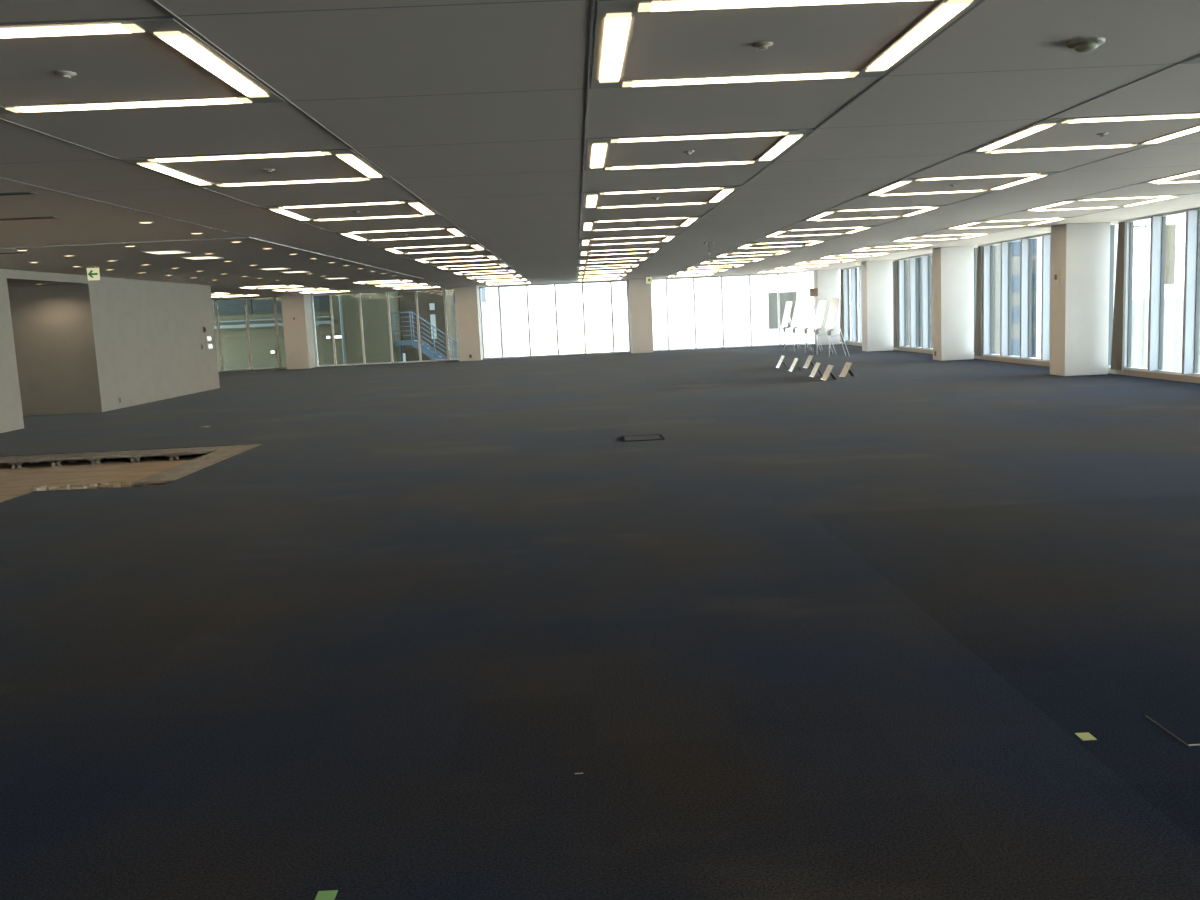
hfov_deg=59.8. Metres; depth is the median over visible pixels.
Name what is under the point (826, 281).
column
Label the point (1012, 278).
window
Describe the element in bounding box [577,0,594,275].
trim
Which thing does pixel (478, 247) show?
diffuser
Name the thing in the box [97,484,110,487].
fragment
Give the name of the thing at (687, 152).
sprinkler
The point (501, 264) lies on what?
recessed light
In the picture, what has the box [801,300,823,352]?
display board
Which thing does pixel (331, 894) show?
tape square
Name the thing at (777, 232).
diffuser
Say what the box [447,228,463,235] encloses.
diffuser
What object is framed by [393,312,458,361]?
staircase
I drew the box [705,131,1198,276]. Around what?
trim
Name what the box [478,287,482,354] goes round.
wall
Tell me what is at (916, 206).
diffuser
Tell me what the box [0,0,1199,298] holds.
ceiling
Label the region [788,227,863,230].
diffuser
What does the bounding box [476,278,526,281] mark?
recessed light
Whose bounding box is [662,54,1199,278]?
trim
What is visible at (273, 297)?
window
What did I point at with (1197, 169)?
trim
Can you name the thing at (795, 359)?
sign stand
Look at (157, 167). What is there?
diffuser
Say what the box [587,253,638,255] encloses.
diffuser
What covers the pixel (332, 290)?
recessed light
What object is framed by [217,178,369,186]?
diffuser
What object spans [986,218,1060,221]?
diffuser
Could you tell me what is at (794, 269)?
recessed light
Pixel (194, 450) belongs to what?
board
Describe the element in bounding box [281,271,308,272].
recessed light
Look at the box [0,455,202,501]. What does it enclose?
floor slab
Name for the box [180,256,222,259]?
recessed light
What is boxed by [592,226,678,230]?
diffuser
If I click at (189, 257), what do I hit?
diffuser
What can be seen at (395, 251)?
diffuser
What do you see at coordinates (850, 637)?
floor
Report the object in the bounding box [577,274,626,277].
recessed light
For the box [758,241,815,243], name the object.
diffuser
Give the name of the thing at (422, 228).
diffuser
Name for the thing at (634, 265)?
recessed light
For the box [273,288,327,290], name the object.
recessed light
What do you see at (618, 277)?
recessed light
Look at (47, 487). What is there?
fragment
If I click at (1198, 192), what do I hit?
trim
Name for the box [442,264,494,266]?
diffuser
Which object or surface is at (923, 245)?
recessed light
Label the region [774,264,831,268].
recessed light
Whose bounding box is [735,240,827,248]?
recessed light
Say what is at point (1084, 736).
tape square
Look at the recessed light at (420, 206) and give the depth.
10.76 m
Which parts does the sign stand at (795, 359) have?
plate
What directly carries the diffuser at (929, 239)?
attached to the recessed light at (979, 234)
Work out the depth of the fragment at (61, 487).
11.18 m
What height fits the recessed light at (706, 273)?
0.012 m
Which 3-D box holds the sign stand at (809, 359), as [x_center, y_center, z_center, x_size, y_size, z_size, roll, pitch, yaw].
[4.978,-2.093,24.767,0.245,0.296,0.380,-3,7,-4]
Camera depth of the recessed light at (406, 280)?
29.85 m
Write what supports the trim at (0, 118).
attached to the ceiling
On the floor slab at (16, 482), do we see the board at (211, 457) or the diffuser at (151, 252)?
the board at (211, 457)
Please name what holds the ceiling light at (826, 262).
attached to the ceiling
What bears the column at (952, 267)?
on the floor at (850, 637)
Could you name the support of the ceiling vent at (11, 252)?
in the ceiling
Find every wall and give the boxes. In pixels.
[0,269,219,432]
[309,294,315,366]
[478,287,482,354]
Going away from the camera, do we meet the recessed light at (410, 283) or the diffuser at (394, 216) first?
the diffuser at (394, 216)
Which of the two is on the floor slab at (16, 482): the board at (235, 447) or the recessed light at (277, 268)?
the board at (235, 447)
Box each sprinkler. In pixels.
[55,71,76,78]
[263,169,274,172]
[683,151,694,154]
[754,42,772,49]
[1096,133,1108,136]
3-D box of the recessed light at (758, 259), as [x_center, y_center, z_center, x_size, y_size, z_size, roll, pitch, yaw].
[3.420,-4.900,27.090,1.594,0.012,1.594,-3,7,-1]
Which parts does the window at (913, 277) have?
sill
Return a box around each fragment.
[31,486,45,491]
[46,486,58,489]
[56,486,69,489]
[69,484,82,488]
[73,486,86,488]
[85,483,96,487]
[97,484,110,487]
[110,483,120,486]
[121,483,134,486]
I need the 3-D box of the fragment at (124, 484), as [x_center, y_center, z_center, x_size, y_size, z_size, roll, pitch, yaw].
[-5.072,0.376,11.235,0.136,0.032,0.096,-3,7,-1]
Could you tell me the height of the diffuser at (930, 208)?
0.006 m
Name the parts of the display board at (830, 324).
leg, leg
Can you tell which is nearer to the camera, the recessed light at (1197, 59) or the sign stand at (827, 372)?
the recessed light at (1197, 59)
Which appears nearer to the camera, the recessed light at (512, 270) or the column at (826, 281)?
the recessed light at (512, 270)
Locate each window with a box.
[212,296,286,371]
[311,288,458,366]
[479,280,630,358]
[493,270,840,356]
[840,261,893,346]
[893,253,932,353]
[974,233,1050,366]
[1108,207,1199,382]
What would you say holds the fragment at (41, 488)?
on the floor slab at (16, 482)
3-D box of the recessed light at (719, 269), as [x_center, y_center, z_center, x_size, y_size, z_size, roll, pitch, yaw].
[3.268,-5.721,33.435,1.594,0.012,1.594,-3,7,-1]
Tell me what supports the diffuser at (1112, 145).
attached to the recessed light at (988, 148)
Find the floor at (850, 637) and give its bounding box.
[0,343,1199,899]
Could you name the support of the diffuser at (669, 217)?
attached to the recessed light at (585, 225)
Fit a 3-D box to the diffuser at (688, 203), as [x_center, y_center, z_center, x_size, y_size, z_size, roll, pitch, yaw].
[0.587,-2.778,11.860,1.240,0.006,0.100,-3,7,-1]
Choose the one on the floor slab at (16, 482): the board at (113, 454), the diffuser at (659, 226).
the board at (113, 454)
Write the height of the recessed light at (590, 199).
0.012 m
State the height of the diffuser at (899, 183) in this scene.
0.006 m
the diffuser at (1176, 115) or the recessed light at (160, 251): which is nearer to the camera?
the diffuser at (1176, 115)
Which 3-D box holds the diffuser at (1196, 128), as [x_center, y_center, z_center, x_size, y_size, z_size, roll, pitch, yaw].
[4.570,-2.466,8.067,0.100,0.006,1.240,-3,7,-1]
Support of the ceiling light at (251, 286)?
attached to the ceiling
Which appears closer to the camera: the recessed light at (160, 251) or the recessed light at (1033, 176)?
the recessed light at (1033, 176)
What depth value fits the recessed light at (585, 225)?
14.05 m
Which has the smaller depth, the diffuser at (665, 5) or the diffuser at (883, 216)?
the diffuser at (665, 5)
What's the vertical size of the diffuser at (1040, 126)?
0.006 m
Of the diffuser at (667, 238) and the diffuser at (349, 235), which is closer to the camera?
the diffuser at (349, 235)
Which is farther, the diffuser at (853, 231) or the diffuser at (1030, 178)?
the diffuser at (853, 231)
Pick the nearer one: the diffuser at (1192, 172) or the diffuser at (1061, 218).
the diffuser at (1192, 172)
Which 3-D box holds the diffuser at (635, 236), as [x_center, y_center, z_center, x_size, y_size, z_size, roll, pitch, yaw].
[0.469,-3.421,16.827,1.240,0.006,0.100,-3,7,-1]
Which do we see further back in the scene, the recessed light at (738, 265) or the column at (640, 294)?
the column at (640, 294)
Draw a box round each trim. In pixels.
[0,118,480,282]
[0,177,246,236]
[0,237,246,248]
[151,0,531,282]
[247,237,422,278]
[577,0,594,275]
[619,0,984,280]
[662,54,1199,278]
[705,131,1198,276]
[752,169,1199,273]
[796,192,1199,271]
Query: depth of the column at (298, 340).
38.05 m
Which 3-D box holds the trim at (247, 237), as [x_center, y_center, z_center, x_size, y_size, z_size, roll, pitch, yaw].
[-4.768,-3.788,21.459,0.030,0.012,15.850,-3,7,-1]
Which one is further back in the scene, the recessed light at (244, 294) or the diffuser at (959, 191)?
the recessed light at (244, 294)
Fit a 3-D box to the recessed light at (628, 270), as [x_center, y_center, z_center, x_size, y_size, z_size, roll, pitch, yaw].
[0.148,-5.156,30.206,1.594,0.012,1.594,-3,7,-1]
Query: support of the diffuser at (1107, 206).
attached to the recessed light at (1163, 196)
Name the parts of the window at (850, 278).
glass, sill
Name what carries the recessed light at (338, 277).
in the ceiling
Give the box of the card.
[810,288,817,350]
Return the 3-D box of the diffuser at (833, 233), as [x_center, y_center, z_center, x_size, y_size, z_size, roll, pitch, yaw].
[3.631,-3.754,18.262,1.240,0.006,0.100,-3,7,-1]
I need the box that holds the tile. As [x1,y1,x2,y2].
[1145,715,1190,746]
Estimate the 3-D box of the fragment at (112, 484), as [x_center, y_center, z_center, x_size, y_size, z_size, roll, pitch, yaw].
[-5.247,0.377,11.314,0.105,0.025,0.100,-7,9,-30]
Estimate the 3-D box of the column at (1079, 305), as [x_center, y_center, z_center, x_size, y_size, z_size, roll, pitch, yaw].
[8.710,-2.726,18.969,0.790,2.700,0.600,-3,7,-1]
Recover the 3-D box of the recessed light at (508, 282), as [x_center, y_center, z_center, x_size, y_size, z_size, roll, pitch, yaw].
[-3.200,-5.823,36.495,1.594,0.012,1.594,-3,7,-1]
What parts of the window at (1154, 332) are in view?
sill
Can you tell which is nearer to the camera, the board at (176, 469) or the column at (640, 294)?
the board at (176, 469)
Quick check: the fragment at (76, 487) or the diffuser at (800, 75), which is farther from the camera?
the fragment at (76, 487)
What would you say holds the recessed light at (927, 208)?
in the ceiling
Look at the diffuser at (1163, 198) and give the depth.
14.42 m
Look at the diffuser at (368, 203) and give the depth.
10.38 m
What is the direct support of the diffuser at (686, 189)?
attached to the recessed light at (590, 199)
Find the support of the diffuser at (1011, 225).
attached to the recessed light at (1059, 218)
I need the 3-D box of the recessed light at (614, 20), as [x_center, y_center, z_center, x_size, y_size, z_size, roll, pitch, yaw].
[0.755,-1.870,4.825,1.594,0.012,1.594,-3,7,-1]
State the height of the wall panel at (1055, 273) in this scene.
0.260 m
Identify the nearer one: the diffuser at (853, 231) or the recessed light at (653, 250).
the diffuser at (853, 231)
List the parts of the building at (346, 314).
handrail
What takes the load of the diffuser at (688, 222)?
attached to the recessed light at (585, 225)
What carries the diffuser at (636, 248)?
attached to the recessed light at (653, 250)
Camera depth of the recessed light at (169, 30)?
4.53 m
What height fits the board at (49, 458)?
0.106 m
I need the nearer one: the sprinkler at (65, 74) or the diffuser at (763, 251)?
the sprinkler at (65, 74)
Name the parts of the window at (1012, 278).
sill, glass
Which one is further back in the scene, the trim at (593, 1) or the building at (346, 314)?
the building at (346, 314)
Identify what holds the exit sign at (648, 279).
hanging from the ceiling
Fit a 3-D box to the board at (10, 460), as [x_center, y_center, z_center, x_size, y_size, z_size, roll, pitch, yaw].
[-7.691,0.163,13.504,0.584,0.106,0.584,-3,7,-1]
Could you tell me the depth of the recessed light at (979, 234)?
20.56 m
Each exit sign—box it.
[87,267,99,280]
[646,276,652,283]
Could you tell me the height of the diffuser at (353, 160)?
0.006 m
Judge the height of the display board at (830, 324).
1.625 m
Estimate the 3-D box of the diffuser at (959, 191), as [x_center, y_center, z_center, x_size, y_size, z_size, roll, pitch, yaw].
[3.783,-2.932,11.916,1.240,0.006,0.100,-3,7,-1]
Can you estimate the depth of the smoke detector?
5.03 m
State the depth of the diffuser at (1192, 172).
11.40 m
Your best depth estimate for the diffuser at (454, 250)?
18.10 m
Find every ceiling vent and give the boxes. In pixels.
[0,192,36,195]
[0,216,59,220]
[0,252,28,253]
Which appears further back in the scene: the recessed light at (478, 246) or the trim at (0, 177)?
the recessed light at (478, 246)
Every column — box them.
[281,294,314,368]
[454,286,482,360]
[628,278,653,352]
[813,269,839,344]
[861,260,892,350]
[932,246,973,360]
[1050,222,1109,375]
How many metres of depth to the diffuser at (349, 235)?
14.24 m
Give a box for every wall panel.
[290,315,298,321]
[1052,270,1059,284]
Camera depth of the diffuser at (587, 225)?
14.25 m
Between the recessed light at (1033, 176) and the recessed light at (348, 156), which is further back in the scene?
the recessed light at (1033, 176)
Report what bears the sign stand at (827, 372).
on the floor at (850, 637)
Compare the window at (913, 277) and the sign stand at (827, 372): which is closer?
the sign stand at (827, 372)
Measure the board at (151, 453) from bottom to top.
0.106 m
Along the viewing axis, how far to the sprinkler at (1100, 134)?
8.04 m
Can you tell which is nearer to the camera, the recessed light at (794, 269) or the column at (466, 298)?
the recessed light at (794, 269)
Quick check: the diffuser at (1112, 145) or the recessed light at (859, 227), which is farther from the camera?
the recessed light at (859, 227)
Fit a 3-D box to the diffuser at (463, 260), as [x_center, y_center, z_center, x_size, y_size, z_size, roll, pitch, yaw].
[-2.836,-3.856,21.321,1.240,0.006,0.100,-3,7,-1]
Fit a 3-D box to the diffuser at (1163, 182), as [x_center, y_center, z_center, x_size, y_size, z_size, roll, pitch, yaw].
[6.979,-3.087,11.973,1.240,0.006,0.100,-3,7,-1]
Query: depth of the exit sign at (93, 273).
18.00 m
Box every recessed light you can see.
[0,17,286,113]
[120,149,390,186]
[141,250,190,254]
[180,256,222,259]
[211,294,258,296]
[257,267,289,269]
[261,200,439,220]
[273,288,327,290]
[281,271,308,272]
[298,290,346,292]
[324,277,348,278]
[334,227,467,240]
[352,279,413,283]
[373,283,429,286]
[381,243,486,253]
[393,286,439,288]
[413,255,499,262]
[433,263,509,269]
[451,269,516,274]
[466,274,522,278]
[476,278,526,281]
[486,282,530,284]
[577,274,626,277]
[577,277,622,280]
[578,257,648,263]
[578,264,639,268]
[578,269,633,273]
[579,235,677,245]
[579,247,661,255]
[580,216,701,230]
[582,186,740,208]
[584,129,814,170]
[590,0,981,88]
[667,273,714,276]
[677,269,728,272]
[687,264,745,268]
[699,258,765,263]
[716,250,793,256]
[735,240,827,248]
[757,269,806,272]
[762,226,874,237]
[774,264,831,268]
[803,205,945,220]
[817,252,892,258]
[852,244,933,250]
[860,171,1060,196]
[890,232,994,241]
[946,217,1071,228]
[964,112,1199,153]
[1019,194,1188,211]
[1137,170,1199,184]
[1181,56,1199,63]
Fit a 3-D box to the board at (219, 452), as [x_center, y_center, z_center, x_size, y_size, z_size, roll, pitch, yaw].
[-4.658,0.081,13.062,0.534,0.106,0.584,-3,7,-1]
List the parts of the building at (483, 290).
glass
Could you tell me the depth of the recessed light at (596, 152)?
7.61 m
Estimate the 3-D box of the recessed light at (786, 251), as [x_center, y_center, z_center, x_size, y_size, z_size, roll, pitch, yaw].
[3.496,-4.489,23.917,1.594,0.012,1.594,-3,7,-1]
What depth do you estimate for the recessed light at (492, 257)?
20.35 m
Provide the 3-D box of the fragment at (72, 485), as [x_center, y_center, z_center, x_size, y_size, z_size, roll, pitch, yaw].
[-5.670,0.393,11.304,0.144,0.035,0.085,-3,7,-1]
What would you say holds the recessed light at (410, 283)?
in the ceiling
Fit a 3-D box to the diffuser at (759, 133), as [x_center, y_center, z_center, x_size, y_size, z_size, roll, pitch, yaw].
[0.696,-2.189,7.309,1.240,0.006,0.100,-3,7,-1]
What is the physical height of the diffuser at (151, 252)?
0.008 m
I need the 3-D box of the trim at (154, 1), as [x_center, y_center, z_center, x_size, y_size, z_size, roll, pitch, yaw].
[-1.897,-3.141,15.459,0.012,0.004,47.550,-3,7,-1]
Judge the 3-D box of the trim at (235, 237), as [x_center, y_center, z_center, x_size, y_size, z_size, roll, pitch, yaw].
[-7.259,-2.643,13.570,5.335,0.012,0.030,-3,7,-1]
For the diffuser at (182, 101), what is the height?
0.006 m
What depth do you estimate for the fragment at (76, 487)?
11.19 m
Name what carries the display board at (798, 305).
on the floor at (850, 637)
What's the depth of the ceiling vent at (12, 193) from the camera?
8.56 m
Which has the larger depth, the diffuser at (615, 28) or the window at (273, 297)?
the window at (273, 297)
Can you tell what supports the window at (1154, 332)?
on the floor at (850, 637)
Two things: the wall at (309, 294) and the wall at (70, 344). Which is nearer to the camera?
the wall at (70, 344)
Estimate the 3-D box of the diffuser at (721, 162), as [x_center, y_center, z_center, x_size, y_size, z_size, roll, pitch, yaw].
[0.663,-2.367,8.687,1.240,0.006,0.100,-3,7,-1]
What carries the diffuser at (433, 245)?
attached to the recessed light at (478, 246)
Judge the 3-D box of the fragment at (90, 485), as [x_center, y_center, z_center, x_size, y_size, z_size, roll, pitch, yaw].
[-5.500,0.384,11.302,0.112,0.038,0.089,-3,7,-1]
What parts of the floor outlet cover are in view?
lid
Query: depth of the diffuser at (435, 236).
14.93 m
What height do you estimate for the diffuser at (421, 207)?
0.006 m
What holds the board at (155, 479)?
on the floor slab at (16, 482)
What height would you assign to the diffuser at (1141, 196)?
0.006 m
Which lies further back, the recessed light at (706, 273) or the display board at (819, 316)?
the recessed light at (706, 273)
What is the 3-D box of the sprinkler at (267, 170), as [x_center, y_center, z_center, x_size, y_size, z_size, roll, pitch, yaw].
[-2.516,-2.122,7.942,0.090,0.021,0.088,-3,7,-1]
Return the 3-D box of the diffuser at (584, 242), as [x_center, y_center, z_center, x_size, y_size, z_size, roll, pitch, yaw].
[-0.242,-3.477,17.504,0.100,0.006,1.240,-3,7,-1]
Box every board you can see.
[0,455,33,468]
[14,453,71,467]
[54,451,109,466]
[93,450,148,464]
[131,472,193,485]
[133,448,186,462]
[156,466,207,483]
[172,446,223,460]
[172,460,222,467]
[190,454,236,460]
[203,449,248,455]
[213,444,260,451]
[780,301,800,349]
[790,301,811,350]
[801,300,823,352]
[812,299,835,354]
[824,298,849,356]
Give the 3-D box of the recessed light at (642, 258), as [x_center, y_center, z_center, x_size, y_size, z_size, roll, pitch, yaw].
[0.300,-4.335,23.861,1.594,0.012,1.594,-3,7,-1]
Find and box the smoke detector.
[1067,37,1104,51]
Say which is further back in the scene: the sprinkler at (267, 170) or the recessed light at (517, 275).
the recessed light at (517, 275)
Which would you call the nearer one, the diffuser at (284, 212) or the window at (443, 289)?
the diffuser at (284, 212)
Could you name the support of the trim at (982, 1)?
attached to the ceiling
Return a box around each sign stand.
[776,355,787,367]
[789,358,800,371]
[803,355,814,367]
[810,362,822,377]
[821,365,836,380]
[839,362,854,377]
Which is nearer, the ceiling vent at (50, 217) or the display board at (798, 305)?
the ceiling vent at (50, 217)
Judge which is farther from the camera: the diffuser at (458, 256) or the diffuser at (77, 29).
the diffuser at (458, 256)
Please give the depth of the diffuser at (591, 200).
11.12 m
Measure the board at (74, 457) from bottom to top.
0.106 m
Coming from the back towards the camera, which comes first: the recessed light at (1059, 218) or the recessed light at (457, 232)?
the recessed light at (1059, 218)
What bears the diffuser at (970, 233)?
attached to the recessed light at (979, 234)
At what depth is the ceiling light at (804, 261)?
30.25 m
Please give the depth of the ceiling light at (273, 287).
29.92 m
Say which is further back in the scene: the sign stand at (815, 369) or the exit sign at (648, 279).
the exit sign at (648, 279)
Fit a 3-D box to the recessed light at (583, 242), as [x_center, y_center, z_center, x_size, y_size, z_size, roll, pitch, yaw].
[0.452,-3.513,17.516,1.594,0.012,1.594,-3,7,-1]
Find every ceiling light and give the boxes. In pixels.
[237,286,265,288]
[273,285,303,287]
[796,261,816,263]
[824,259,857,262]
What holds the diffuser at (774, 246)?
attached to the recessed light at (814, 241)
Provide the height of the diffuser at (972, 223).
0.006 m
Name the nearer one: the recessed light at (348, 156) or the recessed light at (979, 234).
the recessed light at (348, 156)
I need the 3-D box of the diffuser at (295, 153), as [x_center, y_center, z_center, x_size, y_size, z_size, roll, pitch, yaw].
[-2.499,-2.034,7.253,1.240,0.006,0.100,-3,7,-1]
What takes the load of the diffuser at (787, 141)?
attached to the recessed light at (596, 152)
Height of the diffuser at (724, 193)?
0.006 m
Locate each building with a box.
[212,292,402,369]
[399,290,457,360]
[453,288,489,358]
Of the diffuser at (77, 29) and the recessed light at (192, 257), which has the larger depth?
the recessed light at (192, 257)
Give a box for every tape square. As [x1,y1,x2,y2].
[315,890,337,899]
[1075,732,1096,740]
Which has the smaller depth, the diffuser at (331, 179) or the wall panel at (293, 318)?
the diffuser at (331, 179)
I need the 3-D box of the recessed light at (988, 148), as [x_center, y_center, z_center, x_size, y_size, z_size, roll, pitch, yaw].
[3.875,-2.435,8.054,1.594,0.012,1.594,-3,7,-1]
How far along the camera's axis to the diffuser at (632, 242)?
18.15 m
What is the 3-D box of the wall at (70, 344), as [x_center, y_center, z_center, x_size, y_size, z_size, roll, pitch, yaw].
[-13.487,-0.473,9.728,7.450,2.750,36.050,-3,7,-1]
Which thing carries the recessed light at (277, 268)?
in the ceiling
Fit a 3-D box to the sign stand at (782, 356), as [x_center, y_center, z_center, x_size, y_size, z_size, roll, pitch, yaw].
[4.415,-2.143,25.345,0.245,0.296,0.380,-3,7,0]
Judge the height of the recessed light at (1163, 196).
0.012 m
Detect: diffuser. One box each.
[0,24,144,37]
[5,98,251,112]
[137,162,211,185]
[147,251,183,253]
[148,152,330,162]
[154,31,268,97]
[189,257,215,258]
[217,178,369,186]
[269,209,309,220]
[278,202,404,208]
[314,215,424,220]
[336,154,381,177]
[341,233,365,240]
[348,228,443,232]
[369,236,455,240]
[385,249,401,253]
[391,245,465,248]
[405,250,476,253]
[408,202,433,214]
[424,256,482,258]
[430,260,483,262]
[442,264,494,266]
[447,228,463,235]
[471,245,483,249]
[582,240,588,244]
[584,222,591,230]
[586,195,596,207]
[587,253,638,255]
[588,248,652,251]
[589,242,657,245]
[590,143,606,168]
[591,236,666,239]
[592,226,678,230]
[594,217,688,222]
[597,202,706,208]
[599,13,630,82]
[600,188,723,194]
[605,161,754,169]
[611,132,788,142]
[622,72,858,86]
[638,0,920,11]
[662,236,673,241]
[681,218,696,225]
[709,188,734,202]
[730,251,782,253]
[743,246,793,248]
[758,134,802,160]
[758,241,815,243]
[767,231,784,236]
[775,233,843,236]
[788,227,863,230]
[806,212,832,220]
[814,216,899,220]
[837,206,932,211]
[845,227,870,233]
[865,0,973,71]
[868,181,910,195]
[877,190,986,195]
[898,239,949,241]
[904,207,938,215]
[915,174,1039,180]
[920,233,984,236]
[949,222,981,228]
[955,225,1024,228]
[976,123,1055,151]
[985,144,1136,152]
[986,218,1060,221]
[990,175,1046,189]
[1027,201,1073,210]
[1030,218,1065,224]
[1034,206,1119,210]
[1061,114,1199,122]
[1078,196,1171,200]
[1122,196,1178,206]
[1142,126,1199,144]
[1148,171,1199,182]
[1153,181,1199,183]
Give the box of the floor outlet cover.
[622,434,664,441]
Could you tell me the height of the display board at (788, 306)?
1.625 m
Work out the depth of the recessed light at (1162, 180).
11.70 m
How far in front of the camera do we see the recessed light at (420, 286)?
36.20 m
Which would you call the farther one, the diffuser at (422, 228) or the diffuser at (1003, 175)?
the diffuser at (422, 228)
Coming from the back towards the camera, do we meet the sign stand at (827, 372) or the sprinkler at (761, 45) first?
the sign stand at (827, 372)
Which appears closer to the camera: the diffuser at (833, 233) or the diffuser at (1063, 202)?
the diffuser at (1063, 202)
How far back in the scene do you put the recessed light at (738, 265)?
29.96 m
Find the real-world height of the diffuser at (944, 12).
0.006 m
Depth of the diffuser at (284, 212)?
11.04 m
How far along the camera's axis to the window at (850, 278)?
36.18 m
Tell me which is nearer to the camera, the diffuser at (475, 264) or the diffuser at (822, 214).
the diffuser at (822, 214)
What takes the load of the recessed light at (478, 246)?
in the ceiling
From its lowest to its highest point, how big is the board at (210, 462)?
0.106 m
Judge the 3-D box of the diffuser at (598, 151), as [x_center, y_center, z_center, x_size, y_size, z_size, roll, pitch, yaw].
[-0.014,-2.244,7.986,0.100,0.006,1.240,-3,7,-1]
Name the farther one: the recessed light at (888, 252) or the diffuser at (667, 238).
the recessed light at (888, 252)
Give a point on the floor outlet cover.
(657, 436)
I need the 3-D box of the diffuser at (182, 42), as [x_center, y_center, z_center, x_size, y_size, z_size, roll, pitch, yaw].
[-1.746,-1.746,4.781,0.100,0.006,1.240,-3,7,-1]
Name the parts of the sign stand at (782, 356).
plate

